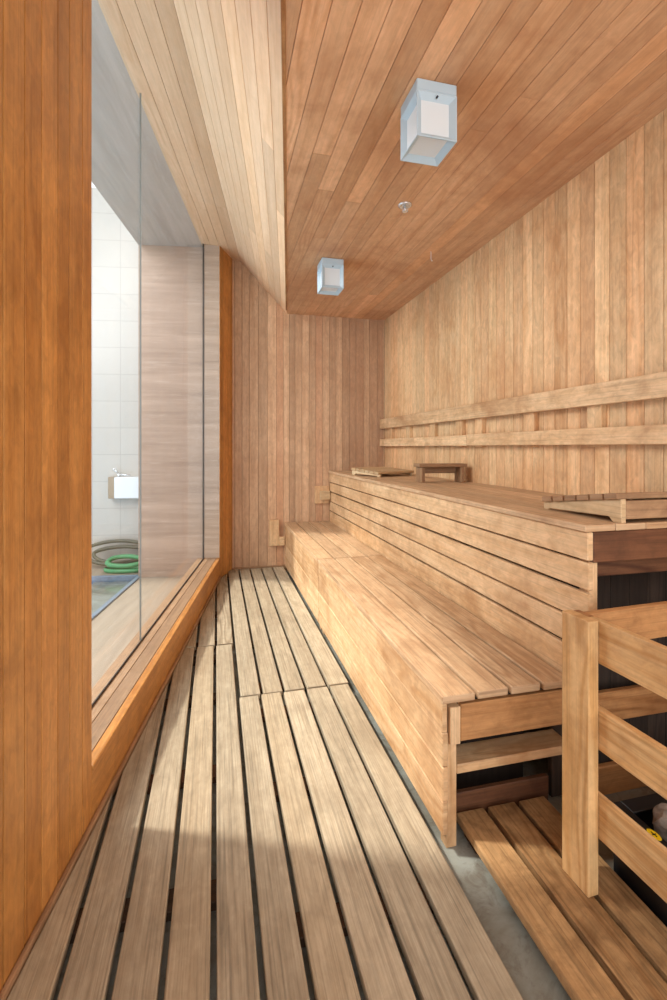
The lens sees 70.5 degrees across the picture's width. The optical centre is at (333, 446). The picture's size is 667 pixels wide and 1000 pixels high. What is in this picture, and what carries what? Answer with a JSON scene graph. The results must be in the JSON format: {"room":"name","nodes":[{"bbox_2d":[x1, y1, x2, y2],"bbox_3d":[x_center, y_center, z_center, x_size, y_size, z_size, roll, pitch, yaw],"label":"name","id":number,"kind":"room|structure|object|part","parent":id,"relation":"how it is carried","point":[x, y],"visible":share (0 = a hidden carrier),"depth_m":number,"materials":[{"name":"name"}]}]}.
{"room":"sauna","nodes":[
{"label":"sauna","id":0,"kind":"room"},
{"bbox_2d":[0,0,219,991],"bbox_3d":[-0.880,-0.318,1.567,0.201,3.145,5.585,0,0,-6],"label":"wall","id":1,"kind":"structure","parent":0,"point":[46,45],"depth_m":1.22,"materials":[{"name":"brown wood"}]},
{"bbox_2d":[0,576,220,999],"bbox_3d":[-0.775,1.209,1.592,0.014,0.042,5.556,0,0,-6],"label":"baseboard","id":2,"kind":"structure","parent":1,"relation":"attached to","point":[18,966],"depth_m":1.42,"materials":[{"name":"brown wood"}]},
{"bbox_2d":[92,93,203,706],"bbox_3d":[-0.971,-0.425,2.731,0.154,2.890,3.260,0,0,-6],"label":"window","id":3,"kind":"structure","parent":1,"relation":"in","point":[137,645],"depth_m":2.49,"materials":[{"name":"clear glass"}]},
{"bbox_2d":[92,558,219,770],"bbox_3d":[-1.008,1.030,2.926,0.206,0.020,2.856,0,0,-5],"label":"windowsill","id":4,"kind":"structure","parent":1,"relation":"on","point":[112,707],"depth_m":2.24,"materials":[{"name":"brown wood"}]},
{"bbox_2d":[219,246,231,577],"bbox_3d":[-1.051,-0.318,4.508,0.060,3.145,0.296,0,0,11],"label":"wall","id":5,"kind":"structure","parent":0,"point":[225,261],"depth_m":4.48,"materials":[{"name":"brown wood"}]},
{"bbox_2d":[280,0,286,309],"bbox_3d":[-0.185,-1.358,1.766,0.016,0.028,5.790,0,0,-6],"label":"trim","id":6,"kind":"structure","parent":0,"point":[282,2],"depth_m":1.92,"materials":[{"name":"brown wood"}]},
{"bbox_2d":[232,259,383,573],"bbox_3d":[-0.242,-0.318,4.866,1.641,3.145,0.060,0,0,-14],"label":"wall","id":7,"kind":"structure","parent":0,"point":[308,390],"depth_m":4.79,"materials":[{"name":"brown wood"}]},
{"bbox_2d":[233,565,286,571],"bbox_3d":[-0.728,1.212,4.702,0.540,0.047,0.022,0,0,-14],"label":"baseboard","id":8,"kind":"structure","parent":7,"relation":"attached to","point":[272,566],"depth_m":4.69,"materials":[{"name":"brown wood"}]},
{"bbox_2d":[269,519,284,545],"bbox_3d":[-0.568,0.858,4.735,0.155,0.260,0.034,0,0,-14],"label":"cleat","id":9,"kind":"object","parent":7,"relation":"attached to","point":[275,539],"visible":1,"depth_m":4.71,"materials":[{"name":"brown wood"}]},
{"bbox_3d":[-0.519,0.944,4.747,0.054,0.088,0.034,0,0,-14],"label":"arm","id":10,"kind":"part","parent":9,"relation":"part of","materials":[{"name":"brown wood"}]},
{"bbox_2d":[314,486,329,503],"bbox_3d":[-0.114,0.490,4.835,0.155,0.180,0.059,0,0,-14],"label":"cleat","id":11,"kind":"object","parent":7,"relation":"attached to","point":[321,493],"visible":1,"depth_m":4.83,"materials":[{"name":"brown wood"}]},
{"bbox_2d":[53,571,656,999],"bbox_3d":[-0.118,1.305,2.006,2.941,0.100,5.750,0,0,-14],"label":"floor","id":12,"kind":"structure","parent":0,"point":[532,975],"depth_m":1.42,"materials":[{"name":"concrete"}]},
{"bbox_2d":[7,644,259,999],"bbox_3d":[-0.594,1.228,1.214,0.754,0.055,3.251,0,0,-14],"label":"duckboard","id":13,"kind":"object","parent":12,"relation":"on","point":[93,930],"visible":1,"depth_m":1.31,"materials":[{"name":"beige wood"}]},
{"bbox_2d":[186,574,232,650],"bbox_3d":[-0.947,1.228,3.650,0.276,0.055,1.632,0,0,-14],"label":"duckboard","id":14,"kind":"object","parent":12,"relation":"on","point":[207,622],"visible":0.86,"depth_m":3.21,"materials":[{"name":"beige wood"}]},
{"bbox_2d":[228,567,347,698],"bbox_3d":[-0.476,1.228,3.509,0.541,0.055,2.406,0,0,-14],"label":"duckboard","id":15,"kind":"object","parent":12,"relation":"on","point":[332,674],"visible":0.87,"depth_m":2.94,"materials":[{"name":"beige wood"}]},
{"bbox_2d":[284,521,381,629],"bbox_3d":[-0.079,1.008,4.044,0.465,0.495,1.607,0,0,-14],"label":"bench","id":16,"kind":"object","parent":12,"relation":"on","point":[308,542],"visible":0.75,"depth_m":3.79,"materials":[{"name":"brown wood"}]},
{"bbox_2d":[239,684,522,999],"bbox_3d":[0.125,1.228,1.065,0.541,0.055,2.610,0,0,-14],"label":"duckboard","id":17,"kind":"object","parent":12,"relation":"on","point":[321,925],"visible":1,"depth_m":1.33,"materials":[{"name":"beige wood"}]},
{"bbox_2d":[318,556,561,847],"bbox_3d":[0.351,1.008,2.374,0.493,0.495,1.814,0,0,-14],"label":"bench","id":18,"kind":"object","parent":12,"relation":"on","point":[454,698],"visible":0.94,"depth_m":1.68,"materials":[{"name":"brown wood"}]},
{"bbox_3d":[0.365,1.022,1.498,0.036,0.467,0.040,0,0,-14],"label":"leg","id":19,"kind":"part","parent":18,"relation":"part of","materials":[{"name":"brown wood"}]},
{"bbox_3d":[0.527,1.022,1.755,0.396,0.467,0.020,0,0,-14],"label":"panel","id":20,"kind":"part","parent":18,"relation":"part of","materials":[{"name":"brown wood"}]},
{"bbox_3d":[0.560,1.205,1.619,0.400,0.100,0.020,0,0,-14],"label":"floor rail","id":21,"kind":"part","parent":18,"relation":"part of","materials":[{"name":"brown wood"}]},
{"bbox_2d":[328,471,666,796],"bbox_3d":[0.666,0.750,3.254,0.614,1.009,3.501,0,0,-14],"label":"bench","id":22,"kind":"object","parent":12,"relation":"on","point":[590,562],"visible":0.56,"depth_m":1.81,"materials":[{"name":"brown wood"}]},
{"bbox_2d":[351,467,413,476],"bbox_3d":[0.424,0.213,4.094,0.404,0.065,0.370,0,0,-35],"label":"headrest cover","id":23,"kind":"object","parent":22,"relation":"on","point":[373,471],"visible":0.99,"depth_m":4.03,"materials":[{"name":"beige wood"}]},
{"bbox_2d":[414,463,466,482],"bbox_3d":[0.748,0.181,3.309,0.350,0.130,0.120,0,0,-10],"label":"stool","id":24,"kind":"object","parent":22,"relation":"on","point":[457,469],"visible":1,"depth_m":3.30,"materials":[{"name":"brown wood"}]},
{"bbox_3d":[0.605,0.192,3.284,0.026,0.108,0.110,0,0,-10],"label":"leg","id":25,"kind":"part","parent":24,"relation":"part of","materials":[{"name":"brown wood"}]},
{"bbox_3d":[0.888,0.192,3.334,0.026,0.108,0.110,0,0,-10],"label":"leg","id":26,"kind":"part","parent":24,"relation":"part of","materials":[{"name":"brown wood"}]},
{"bbox_3d":[0.833,0.735,1.543,0.036,0.930,0.040,0,0,-14],"label":"leg","id":27,"kind":"part","parent":22,"relation":"part of","materials":[{"name":"brown wood"}]},
{"bbox_2d":[542,492,666,522],"bbox_3d":[1.065,0.197,1.744,0.404,0.097,0.370,0,0,-14],"label":"headrest cover","id":28,"kind":"object","parent":22,"relation":"on","point":[623,506],"visible":1,"depth_m":1.56,"materials":[{"name":"brown wood"}]},
{"bbox_3d":[1.032,0.762,1.762,0.523,0.985,0.020,0,0,-14],"label":"panel","id":29,"kind":"part","parent":22,"relation":"part of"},
{"bbox_3d":[1.058,1.202,1.729,0.487,0.104,0.022,0,0,-14],"label":"rail","id":30,"kind":"part","parent":22,"relation":"part of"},
{"bbox_3d":[1.110,0.400,1.627,0.538,0.056,0.022,0,0,-14],"label":"rail","id":31,"kind":"part","parent":22,"relation":"part of","materials":[{"name":"brown wood"}]},
{"bbox_3d":[1.064,0.921,1.705,0.487,0.107,0.022,0,0,-14],"label":"rail","id":32,"kind":"part","parent":22,"relation":"part of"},
{"bbox_2d":[456,796,666,999],"bbox_3d":[0.769,1.228,0.760,0.331,0.055,1.709,0,0,-14],"label":"duckboard","id":33,"kind":"object","parent":12,"relation":"on","point":[609,944],"visible":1,"depth_m":1.22,"materials":[{"name":"brown wood"}]},
{"bbox_2d":[562,601,666,902],"bbox_3d":[1.177,0.832,0.936,0.771,0.734,1.088,0,0,-17],"label":"guard","id":34,"kind":"object","parent":33,"relation":"on","point":[617,639],"visible":1,"depth_m":1.26,"materials":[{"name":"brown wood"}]},
{"bbox_3d":[0.680,0.832,1.304,0.035,0.734,0.094,0,0,-17],"label":"post","id":35,"kind":"part","parent":34,"relation":"part of","materials":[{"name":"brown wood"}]},
{"bbox_3d":[1.051,0.525,1.454,0.709,0.100,0.023,0,0,-17],"label":"rail","id":36,"kind":"part","parent":34,"relation":"part of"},
{"bbox_3d":[0.863,0.524,0.809,0.022,0.115,1.030,0,0,-17],"label":"rail","id":37,"kind":"part","parent":34,"relation":"part of","materials":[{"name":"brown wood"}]},
{"bbox_3d":[0.863,0.996,0.809,0.022,0.112,1.030,0,0,-17],"label":"rail","id":38,"kind":"part","parent":34,"relation":"part of","materials":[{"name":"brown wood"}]},
{"bbox_3d":[0.863,0.759,0.809,0.022,0.110,1.030,0,0,-17],"label":"rail","id":39,"kind":"part","parent":34,"relation":"part of","materials":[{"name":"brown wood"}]},
{"bbox_2d":[614,793,666,926],"bbox_3d":[1.200,1.120,1.018,0.600,0.270,0.856,0,0,-14],"label":"heater","id":40,"kind":"object","parent":12,"relation":"on","point":[640,809],"depth_m":1.29,"materials":[{"name":"black metal"}]},
{"bbox_3d":[0.925,1.025,1.275,0.106,0.081,0.100,0,0,-44],"label":"heater stone","id":41,"kind":"part","parent":40,"relation":"part of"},
{"bbox_2d":[97,0,666,319],"bbox_3d":[-0.052,-1.635,1.937,2.766,0.570,6.204,0,0,-14],"label":"ceiling","id":42,"kind":"structure","parent":0,"point":[546,89],"depth_m":2.07,"materials":[{"name":"brown wood"}]},
{"bbox_2d":[317,257,343,295],"bbox_3d":[-0.023,-1.244,3.450,0.160,0.212,0.163,0,0,-14],"label":"ceiling lamp","id":43,"kind":"object","parent":42,"relation":"attached to","point":[330,271],"visible":1,"depth_m":3.39,"materials":[{"name":"glass"}]},
{"bbox_2d":[320,268,339,291],"bbox_3d":[-0.024,-1.220,3.451,0.124,0.128,0.124,0,0,-14],"label":"diffuser","id":44,"kind":"object","parent":43,"relation":"attached to","point":[329,277],"depth_m":3.39,"materials":[{"name":"white glass"}]},
{"bbox_2d":[398,202,411,212],"bbox_3d":[0.399,-1.331,2.633,0.078,0.036,0.078,0,0,-14],"label":"sprinkler","id":45,"kind":"object","parent":42,"relation":"attached to","point":[403,205],"visible":1,"depth_m":2.63,"materials":[{"name":"silver metal"}]},
{"bbox_2d":[401,78,456,165],"bbox_3d":[0.364,-1.244,1.817,0.160,0.212,0.163,0,0,-14],"label":"ceiling lamp","id":46,"kind":"object","parent":42,"relation":"attached to","point":[429,110],"visible":1,"depth_m":1.77,"materials":[{"name":"glass"}]},
{"bbox_2d":[407,100,448,157],"bbox_3d":[0.363,-1.220,1.819,0.124,0.128,0.124,0,0,-14],"label":"diffuser","id":47,"kind":"object","parent":46,"relation":"attached to","point":[433,115],"depth_m":1.77,"materials":[{"name":"white glass"}]},
{"bbox_2d":[384,108,666,630],"bbox_3d":[1.246,-0.058,2.325,0.060,2.625,5.710,0,0,-14],"label":"wall","id":48,"kind":"structure","parent":0,"point":[573,292],"depth_m":2.50,"materials":[{"name":"brown wood"}]},
{"bbox_2d":[380,371,666,446],"bbox_3d":[1.161,-0.146,2.422,0.058,0.292,5.340,0,0,-14],"label":"backrest","id":49,"kind":"object","parent":48,"relation":"attached to","point":[595,397],"visible":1,"depth_m":2.46,"materials":[{"name":"brown wood"}]},
{"bbox_3d":[0.717,-0.046,4.142,0.027,0.076,1.788,0,0,-14],"label":"rail","id":50,"kind":"part","parent":49,"relation":"part of","materials":[{"name":"brown wood"}]},
{"bbox_3d":[1.363,-0.049,1.549,0.027,0.078,3.548,0,0,-14],"label":"rail","id":51,"kind":"part","parent":49,"relation":"part of","materials":[{"name":"brown wood"}]},
{"label":"outside","id":52,"kind":"structure","parent":0,"visible":0},
{"bbox_2d":[92,563,182,687],"bbox_3d":[-3.001,1.455,1.681,4.000,0.490,6.360,0,0,-6],"label":"floor","id":53,"kind":"structure","parent":52,"point":[113,629],"depth_m":3.35,"materials":[{"name":"wood"}]},
{"bbox_2d":[92,539,137,565],"bbox_3d":[-2.196,1.070,4.792,0.683,0.234,0.207,0,0,-8],"label":"hose","id":54,"kind":"object","parent":53,"relation":"on","point":[98,561],"visible":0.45,"depth_m":4.83,"materials":[{"name":"grey rubber"}]},
{"bbox_2d":[92,575,139,619],"bbox_3d":[-1.537,1.269,1.551,0.041,0.142,5.820,0,0,-6],"label":"trim","id":55,"kind":"structure","parent":53,"relation":"on","point":[97,612],"depth_m":3.74,"materials":[{"name":"metal"}]},
{"bbox_2d":[103,554,137,573],"bbox_3d":[-2.024,1.134,4.589,0.404,0.150,0.201,0,0,-14],"label":"hose","id":56,"kind":"object","parent":53,"relation":"on","point":[113,568],"visible":0.74,"depth_m":4.52,"materials":[{"name":"green rubber"}]},
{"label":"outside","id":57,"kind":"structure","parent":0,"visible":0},
{"bbox_2d":[138,244,218,576],"bbox_3d":[-1.462,-0.335,4.691,0.751,3.870,0.742,0,0,-6],"label":"stone wall","id":58,"kind":"structure","parent":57,"point":[171,276],"depth_m":4.40,"materials":[{"name":"stone"}]},
{"bbox_2d":[92,575,136,583],"bbox_3d":[-3.489,1.270,4.271,3.324,0.140,0.032,0,0,-5],"label":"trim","id":59,"kind":"structure","parent":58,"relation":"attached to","point":[102,578],"depth_m":4.40,"materials":[{"name":"metal"}]},
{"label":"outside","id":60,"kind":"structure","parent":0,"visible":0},
{"bbox_2d":[92,188,137,559],"bbox_3d":[-3.591,-0.550,4.884,3.440,4.300,0.150,0,0,-6],"label":"tiled wall","id":61,"kind":"structure","parent":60,"point":[114,249],"depth_m":4.93,"materials":[{"name":"white tile"}]},
{"bbox_2d":[108,468,137,498],"bbox_3d":[-2.138,0.373,4.898,0.365,0.314,0.099,0,0,-6],"label":"washbasin","id":62,"kind":"object","parent":61,"relation":"attached to","point":[119,487],"visible":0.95,"depth_m":4.85,"materials":[{"name":"white ceramic"}]},
{"bbox_3d":[-2.289,0.420,4.891,0.064,0.220,0.084,0,0,-6],"label":"panel","id":63,"kind":"part","parent":62,"relation":"part of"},
{"bbox_2d":[113,468,129,476],"bbox_3d":[-2.191,0.263,4.885,0.175,0.094,0.040,0,0,-6],"label":"tap","id":64,"kind":"object","parent":62,"relation":"on","point":[118,475],"depth_m":4.88,"materials":[{"name":"silver metal"}]},
{"bbox_3d":[-2.106,0.420,4.901,0.300,0.220,0.099,0,0,-6],"label":"panel","id":65,"kind":"part","parent":62,"relation":"part of","materials":[{"name":"white ceramic"}]},
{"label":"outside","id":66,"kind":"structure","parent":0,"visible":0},
{"bbox_2d":[92,0,201,246],"bbox_3d":[-1.242,-2.022,1.546,0.585,0.295,5.755,0,0,-6],"label":"ceiling","id":67,"kind":"structure","parent":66,"point":[165,218],"depth_m":3.09,"materials":[{"name":"painted plaster"}]}
]}

